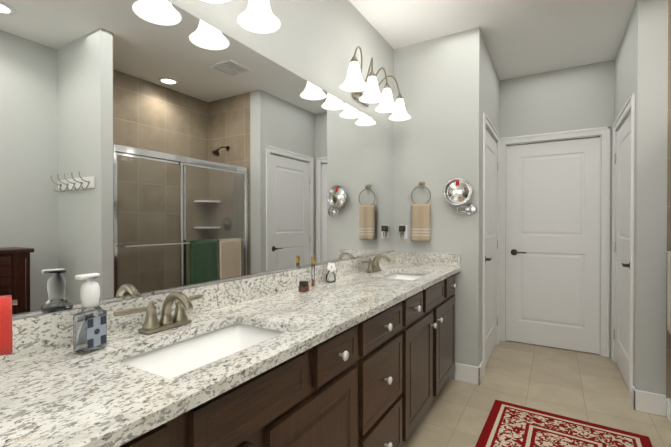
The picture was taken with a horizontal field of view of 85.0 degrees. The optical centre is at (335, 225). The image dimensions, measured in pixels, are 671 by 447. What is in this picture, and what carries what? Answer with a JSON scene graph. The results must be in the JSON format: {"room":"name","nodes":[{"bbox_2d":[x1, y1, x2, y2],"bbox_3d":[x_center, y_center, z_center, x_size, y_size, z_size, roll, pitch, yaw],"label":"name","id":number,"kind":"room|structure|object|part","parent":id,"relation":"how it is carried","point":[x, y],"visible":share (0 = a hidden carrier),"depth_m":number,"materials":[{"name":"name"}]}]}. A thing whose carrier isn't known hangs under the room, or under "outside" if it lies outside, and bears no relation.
{"room":"bathroom","nodes":[
{"label":"bathroom","id":0,"kind":"room"},
{"bbox_2d":[0,0,394,318],"bbox_3d":[-0.501,-0.135,1.556,0.111,2.720,3.950,0,0,31],"label":"vanity mirror","id":1,"kind":"object","parent":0,"point":[149,147],"depth_m":1.34,"materials":[{"name":"silver metal"}]},
{"bbox_2d":[0,251,395,362],"bbox_3d":[-0.344,0.284,1.714,0.021,0.100,3.320,0,0,31],"label":"backsplash","id":2,"kind":"structure","parent":0,"relation":"attached to","point":[32,335],"depth_m":1.22,"materials":[{"name":"beige stone"}]},
{"bbox_2d":[201,0,280,33],"bbox_3d":[-0.530,-0.963,1.178,0.240,0.290,0.922,0,0,31],"label":"sconce","id":3,"kind":"object","parent":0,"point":[257,16],"visible":1,"depth_m":1.51,"materials":[{"name":"white glass"}]},
{"bbox_3d":[-0.437,-0.893,1.268,0.172,0.150,0.172,0,0,31],"label":"lamp shade","id":4,"kind":"part","parent":3,"relation":"part of","materials":[{"name":"white glass"}]},
{"bbox_3d":[-0.309,-0.895,1.483,0.172,0.150,0.172,0,0,31],"label":"lamp shade","id":5,"kind":"part","parent":3,"relation":"part of","materials":[{"name":"white glass"}]},
{"bbox_2d":[340,46,410,120],"bbox_3d":[0.274,-0.972,2.526,0.240,0.290,0.922,0,0,31],"label":"sconce","id":6,"kind":"object","parent":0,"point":[354,83],"visible":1,"depth_m":2.45,"materials":[{"name":"white glass"}]},
{"bbox_3d":[0.111,-0.900,2.187,0.172,0.150,0.172,0,0,31],"label":"lamp shade","id":7,"kind":"part","parent":6,"relation":"part of","materials":[{"name":"white glass"}]},
{"bbox_3d":[0.239,-0.901,2.402,0.172,0.150,0.172,0,0,31],"label":"lamp shade","id":8,"kind":"part","parent":6,"relation":"part of","materials":[{"name":"white glass"}]},
{"bbox_3d":[0.368,-0.903,2.616,0.172,0.150,0.172,0,0,31],"label":"lamp shade","id":9,"kind":"part","parent":6,"relation":"part of","materials":[{"name":"white glass"}]},
{"bbox_3d":[0.496,-0.904,2.831,0.172,0.150,0.172,0,0,31],"label":"lamp shade","id":10,"kind":"part","parent":6,"relation":"part of","materials":[{"name":"white glass"}]},
{"bbox_2d":[396,251,459,266],"bbox_3d":[0.741,0.274,2.988,0.536,0.100,0.020,0,0,31],"label":"backsplash","id":11,"kind":"structure","parent":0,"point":[433,259],"depth_m":2.96,"materials":[{"name":"beige stone"}]},
{"bbox_2d":[394,27,481,378],"bbox_3d":[0.820,-0.146,3.010,0.690,2.720,0.100,0,0,31],"label":"wall","id":12,"kind":"structure","parent":0,"point":[437,141],"depth_m":2.91,"materials":[{"name":"grey paint"}]},
{"bbox_2d":[399,225,406,238],"bbox_3d":[0.562,0.056,3.080,0.072,0.116,0.045,0,0,31],"label":"outlet","id":13,"kind":"object","parent":12,"relation":"attached to","point":[402,231],"visible":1,"depth_m":3.08,"materials":[{"name":"white plastic"}]},
{"bbox_2d":[411,181,430,241],"bbox_3d":[0.697,-0.116,2.988,0.167,0.490,0.062,0,0,31],"label":"towel ring","id":14,"kind":"object","parent":12,"relation":"attached to","point":[420,222],"visible":0.98,"depth_m":2.97,"materials":[{"name":"beige fabric"}]},
{"bbox_2d":[411,204,430,241],"bbox_3d":[0.692,-0.022,2.982,0.164,0.304,0.045,0,0,31],"label":"towel","id":15,"kind":"object","parent":14,"relation":"hanging from","point":[420,213],"depth_m":2.96,"materials":[{"name":"beige fabric"}]},
{"bbox_2d":[442,178,476,214],"bbox_3d":[0.955,-0.223,2.825,0.246,0.288,0.078,0,0,31],"label":"magnifying mirror","id":16,"kind":"object","parent":12,"relation":"attached to","point":[457,191],"visible":1,"depth_m":2.81,"materials":[{"name":"silver metal"}]},
{"bbox_3d":[0.937,-0.259,2.808,0.191,0.192,0.021,0,0,31],"label":"glass","id":17,"kind":"part","parent":16,"relation":"part of","materials":[{"name":"silver metal"}]},
{"bbox_2d":[455,363,478,384],"bbox_3d":[1.019,1.148,2.834,0.187,0.135,0.014,0,0,31],"label":"baseboard","id":18,"kind":"structure","parent":12,"relation":"attached to","point":[466,373],"depth_m":2.83,"materials":[{"name":"white wood"}]},
{"bbox_2d":[481,36,499,360],"bbox_3d":[1.386,-0.148,3.382,0.100,2.720,1.120,0,0,31],"label":"wall","id":19,"kind":"structure","parent":0,"point":[490,94],"depth_m":3.12,"materials":[{"name":"grey paint"}]},
{"bbox_2d":[479,360,483,384],"bbox_3d":[1.134,1.148,2.858,0.014,0.135,0.174,0,0,31],"label":"baseboard","id":20,"kind":"structure","parent":19,"relation":"attached to","point":[481,370],"depth_m":2.84,"materials":[{"name":"white wood"}]},
{"bbox_2d":[482,113,499,376],"bbox_3d":[1.392,0.154,3.352,0.142,2.115,0.940,0,0,31],"label":"door frame","id":21,"kind":"structure","parent":19,"relation":"attached to","point":[490,247],"depth_m":3.36,"materials":[{"name":"white wood"}]},
{"bbox_2d":[349,0,635,79],"bbox_3d":[0.924,-1.544,1.407,2.900,0.100,5.370,0,0,31],"label":"ceiling","id":22,"kind":"structure","parent":0,"point":[525,37],"depth_m":2.77,"materials":[{"name":"white paint"}]},
{"bbox_2d":[402,340,670,446],"bbox_3d":[0.924,1.276,1.427,2.900,0.100,5.370,0,0,31],"label":"floor","id":23,"kind":"structure","parent":0,"point":[586,386],"depth_m":2.61,"materials":[{"name":"tile"}]},
{"bbox_2d":[108,267,460,446],"bbox_3d":[-0.105,0.795,1.582,0.566,0.859,3.308,0,0,31],"label":"bathroom vanity","id":24,"kind":"object","parent":23,"relation":"on","point":[359,352],"depth_m":1.32,"materials":[{"name":"brown wood"}]},
{"bbox_2d":[0,263,459,446],"bbox_3d":[-0.113,0.350,1.577,0.557,0.030,3.320,0,0,31],"label":"countertop","id":25,"kind":"structure","parent":24,"relation":"on","point":[62,397],"depth_m":0.85,"materials":[{"name":"beige stone"}]},
{"bbox_2d":[0,295,16,355],"bbox_3d":[-0.658,0.236,0.640,0.090,0.209,0.153,0,0,31],"label":"towel stand","id":26,"kind":"object","parent":25,"relation":"on","point":[7,302],"visible":1,"depth_m":0.67,"materials":[{"name":"red metal"}]},
{"bbox_2d":[73,273,106,353],"bbox_3d":[-0.664,0.235,0.993,0.060,0.207,0.072,0,0,31],"label":"soap dispenser","id":27,"kind":"object","parent":25,"relation":"on","point":[90,330],"visible":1,"depth_m":0.98,"materials":[{"name":"glass"}]},
{"bbox_2d":[112,290,207,334],"bbox_3d":[-0.514,0.274,1.180,0.154,0.125,0.316,0,0,31],"label":"faucet","id":28,"kind":"object","parent":25,"relation":"on","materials":[{"name":"silver metal"}]},
{"bbox_2d":[104,315,295,382],"bbox_3d":[-0.366,0.441,1.093,0.374,0.170,0.568,0,0,31],"label":"sink","id":29,"kind":"object","parent":25,"relation":"in","point":[166,359],"depth_m":1.20,"materials":[{"name":"white ceramic"}]},
{"bbox_2d":[298,280,308,291],"bbox_3d":[-0.159,0.306,1.840,0.040,0.052,0.042,0,0,31],"label":"amber perfume","id":30,"kind":"object","parent":25,"relation":"on","point":[303,286],"visible":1,"depth_m":1.82,"materials":[{"name":"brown glass"}]},
{"bbox_2d":[298,285,308,291],"bbox_3d":[-0.159,0.317,1.840,0.040,0.030,0.042,0,0,31],"label":"bottle","id":31,"kind":"object","parent":30,"relation":"attached to","point":[302,288],"depth_m":1.82,"materials":[{"name":"brown glass"}]},
{"bbox_2d":[311,257,314,286],"bbox_3d":[-0.121,0.251,1.991,0.020,0.160,0.019,0,0,31],"label":"perfume bottle","id":32,"kind":"object","parent":25,"relation":"on","point":[312,266],"visible":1,"depth_m":1.99,"materials":[{"name":"clear glass"}]},
{"bbox_2d":[326,263,335,282],"bbox_3d":[-0.028,0.273,2.138,0.060,0.113,0.061,0,0,31],"label":"flower ornament","id":33,"kind":"object","parent":25,"relation":"on","point":[331,267],"visible":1,"depth_m":2.14,"materials":[{"name":"white plastic"}]},
{"bbox_2d":[326,270,335,282],"bbox_3d":[-0.027,0.297,2.139,0.060,0.066,0.059,0,0,31],"label":"jar","id":34,"kind":"object","parent":25,"relation":"on","point":[332,271],"depth_m":2.15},
{"bbox_2d":[360,255,391,270],"bbox_3d":[0.315,0.264,2.569,0.154,0.125,0.315,0,0,31],"label":"faucet","id":35,"kind":"object","parent":25,"relation":"on","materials":[{"name":"silver metal"}]},
{"bbox_2d":[376,271,431,278],"bbox_3d":[0.464,0.431,2.484,0.374,0.170,0.569,0,0,31],"label":"sink","id":36,"kind":"object","parent":25,"relation":"in","point":[387,274],"depth_m":2.69,"materials":[{"name":"white ceramic"}]},
{"bbox_3d":[-0.346,0.833,0.710,0.020,0.565,0.512,0,0,31],"label":"door","id":37,"kind":"part","parent":24,"relation":"part of","materials":[{"name":"brown wood"}]},
{"bbox_3d":[-0.053,0.830,1.201,0.020,0.565,0.507,0,0,31],"label":"door","id":38,"kind":"part","parent":24,"relation":"part of","materials":[{"name":"brown wood"}]},
{"bbox_3d":[0.028,0.455,1.283,0.033,0.035,0.035,0,0,31],"label":"knob","id":39,"kind":"part","parent":24,"relation":"part of","materials":[{"name":"white metal"}]},
{"bbox_3d":[0.213,0.985,1.649,0.020,0.248,0.438,0,0,31],"label":"drawer","id":40,"kind":"part","parent":24,"relation":"part of","materials":[{"name":"brown wood"}]},
{"bbox_3d":[0.213,0.690,1.646,0.020,0.292,0.438,0,0,31],"label":"drawer","id":41,"kind":"part","parent":24,"relation":"part of","materials":[{"name":"brown wood"}]},
{"bbox_3d":[0.213,0.453,1.645,0.020,0.133,0.438,0,0,31],"label":"drawer","id":42,"kind":"part","parent":24,"relation":"part of","materials":[{"name":"brown wood"}]},
{"bbox_3d":[0.236,0.985,1.635,0.033,0.035,0.035,0,0,31],"label":"drawer knob","id":43,"kind":"part","parent":24,"relation":"part of","materials":[{"name":"white metal"}]},
{"bbox_3d":[0.236,0.690,1.633,0.033,0.035,0.035,0,0,31],"label":"drawer knob","id":44,"kind":"part","parent":24,"relation":"part of","materials":[{"name":"white metal"}]},
{"bbox_3d":[0.236,0.453,1.631,0.033,0.035,0.035,0,0,31],"label":"drawer knob","id":45,"kind":"part","parent":24,"relation":"part of","materials":[{"name":"white metal"}]},
{"bbox_3d":[0.473,0.824,2.084,0.020,0.565,0.480,0,0,31],"label":"door","id":46,"kind":"part","parent":24,"relation":"part of","materials":[{"name":"brown wood"}]},
{"bbox_3d":[0.776,0.820,2.591,0.020,0.565,0.527,0,0,31],"label":"door","id":47,"kind":"part","parent":24,"relation":"part of","materials":[{"name":"brown wood"}]},
{"bbox_2d":[475,399,652,446],"bbox_3d":[0.968,1.220,1.569,0.882,0.008,1.828,0,0,31],"label":"rug","id":48,"kind":"object","parent":23,"relation":"on","point":[507,424],"visible":1,"depth_m":2.14,"materials":[{"name":"red fabric"}]},
{"bbox_2d":[666,398,670,422],"bbox_3d":[1.774,1.164,1.670,0.110,0.120,1.500,0,0,31],"label":"shower curb","id":49,"kind":"object","parent":23,"relation":"on","point":[668,407],"visible":1,"depth_m":2.29,"materials":[{"name":"white ceramic"}]},
{"bbox_2d":[500,60,614,356],"bbox_3d":[2.154,-0.150,3.635,1.160,2.720,0.100,0,0,31],"label":"wall","id":50,"kind":"structure","parent":0,"point":[574,98],"depth_m":3.54,"materials":[{"name":"grey paint"}]},
{"bbox_2d":[500,126,610,357],"bbox_3d":[2.132,0.152,3.632,0.937,2.115,0.128,0,0,31],"label":"door","id":51,"kind":"structure","parent":50,"relation":"attached to","point":[553,216],"depth_m":3.59,"materials":[{"name":"white wood"}]},
{"bbox_3d":[1.869,0.279,3.744,0.148,0.064,0.049,0,0,31],"label":"handle","id":52,"kind":"part","parent":51,"relation":"part of","materials":[{"name":"black metal"}]},
{"bbox_2d":[614,0,657,392],"bbox_3d":[2.304,-0.145,2.852,0.100,2.720,1.090,0,0,31],"label":"wall","id":53,"kind":"structure","parent":0,"point":[636,66],"depth_m":2.39,"materials":[{"name":"grey paint"}]},
{"bbox_2d":[611,93,634,403],"bbox_3d":[2.290,0.158,2.874,0.142,2.115,0.940,0,0,31],"label":"door frame","id":54,"kind":"structure","parent":53,"relation":"attached to","point":[623,248],"depth_m":2.89,"materials":[{"name":"white wood"}]},
{"bbox_3d":[2.105,0.287,2.655,0.049,0.064,0.148,0,0,31],"label":"handle","id":55,"kind":"part","parent":54,"relation":"part of","materials":[{"name":"black metal"}]},
{"bbox_2d":[631,385,634,408],"bbox_3d":[1.993,1.151,2.451,0.014,0.135,0.094,0,0,31],"label":"baseboard","id":56,"kind":"structure","parent":53,"relation":"attached to","point":[632,388],"depth_m":2.44,"materials":[{"name":"white wood"}]},
{"bbox_2d":[633,389,665,415],"bbox_3d":[2.037,1.151,2.378,0.164,0.135,0.014,0,0,31],"label":"baseboard return","id":57,"kind":"object","parent":53,"relation":"attached to","point":[650,402],"visible":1,"depth_m":2.37,"materials":[{"name":"white wood"}]},
{"bbox_2d":[656,0,667,394],"bbox_3d":[2.115,-0.141,2.389,0.050,2.720,0.100,0,0,31],"label":"wall","id":58,"kind":"structure","parent":0,"point":[662,131],"depth_m":2.35,"materials":[{"name":"grey paint"}]},
{"bbox_2d":[666,0,670,398],"bbox_3d":[2.480,-0.140,2.171,0.800,2.720,0.100,0,0,31],"label":"wall","id":59,"kind":"structure","parent":0,"point":[668,364],"depth_m":2.33,"materials":[{"name":"tile"}]},
{"bbox_3d":[1.751,0.234,1.677,0.107,1.740,1.498,0,0,31],"label":"shower door frame","id":60,"kind":"object","parent":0,"visible":0},
{"bbox_2d":[666,251,670,333],"bbox_3d":[1.927,0.388,2.062,0.053,0.466,0.300,0,0,31],"label":"towel","id":61,"kind":"object","parent":60,"relation":"hanging from","point":[668,290],"visible":1,"depth_m":2.13,"materials":[{"name":"red fabric"}]}
]}

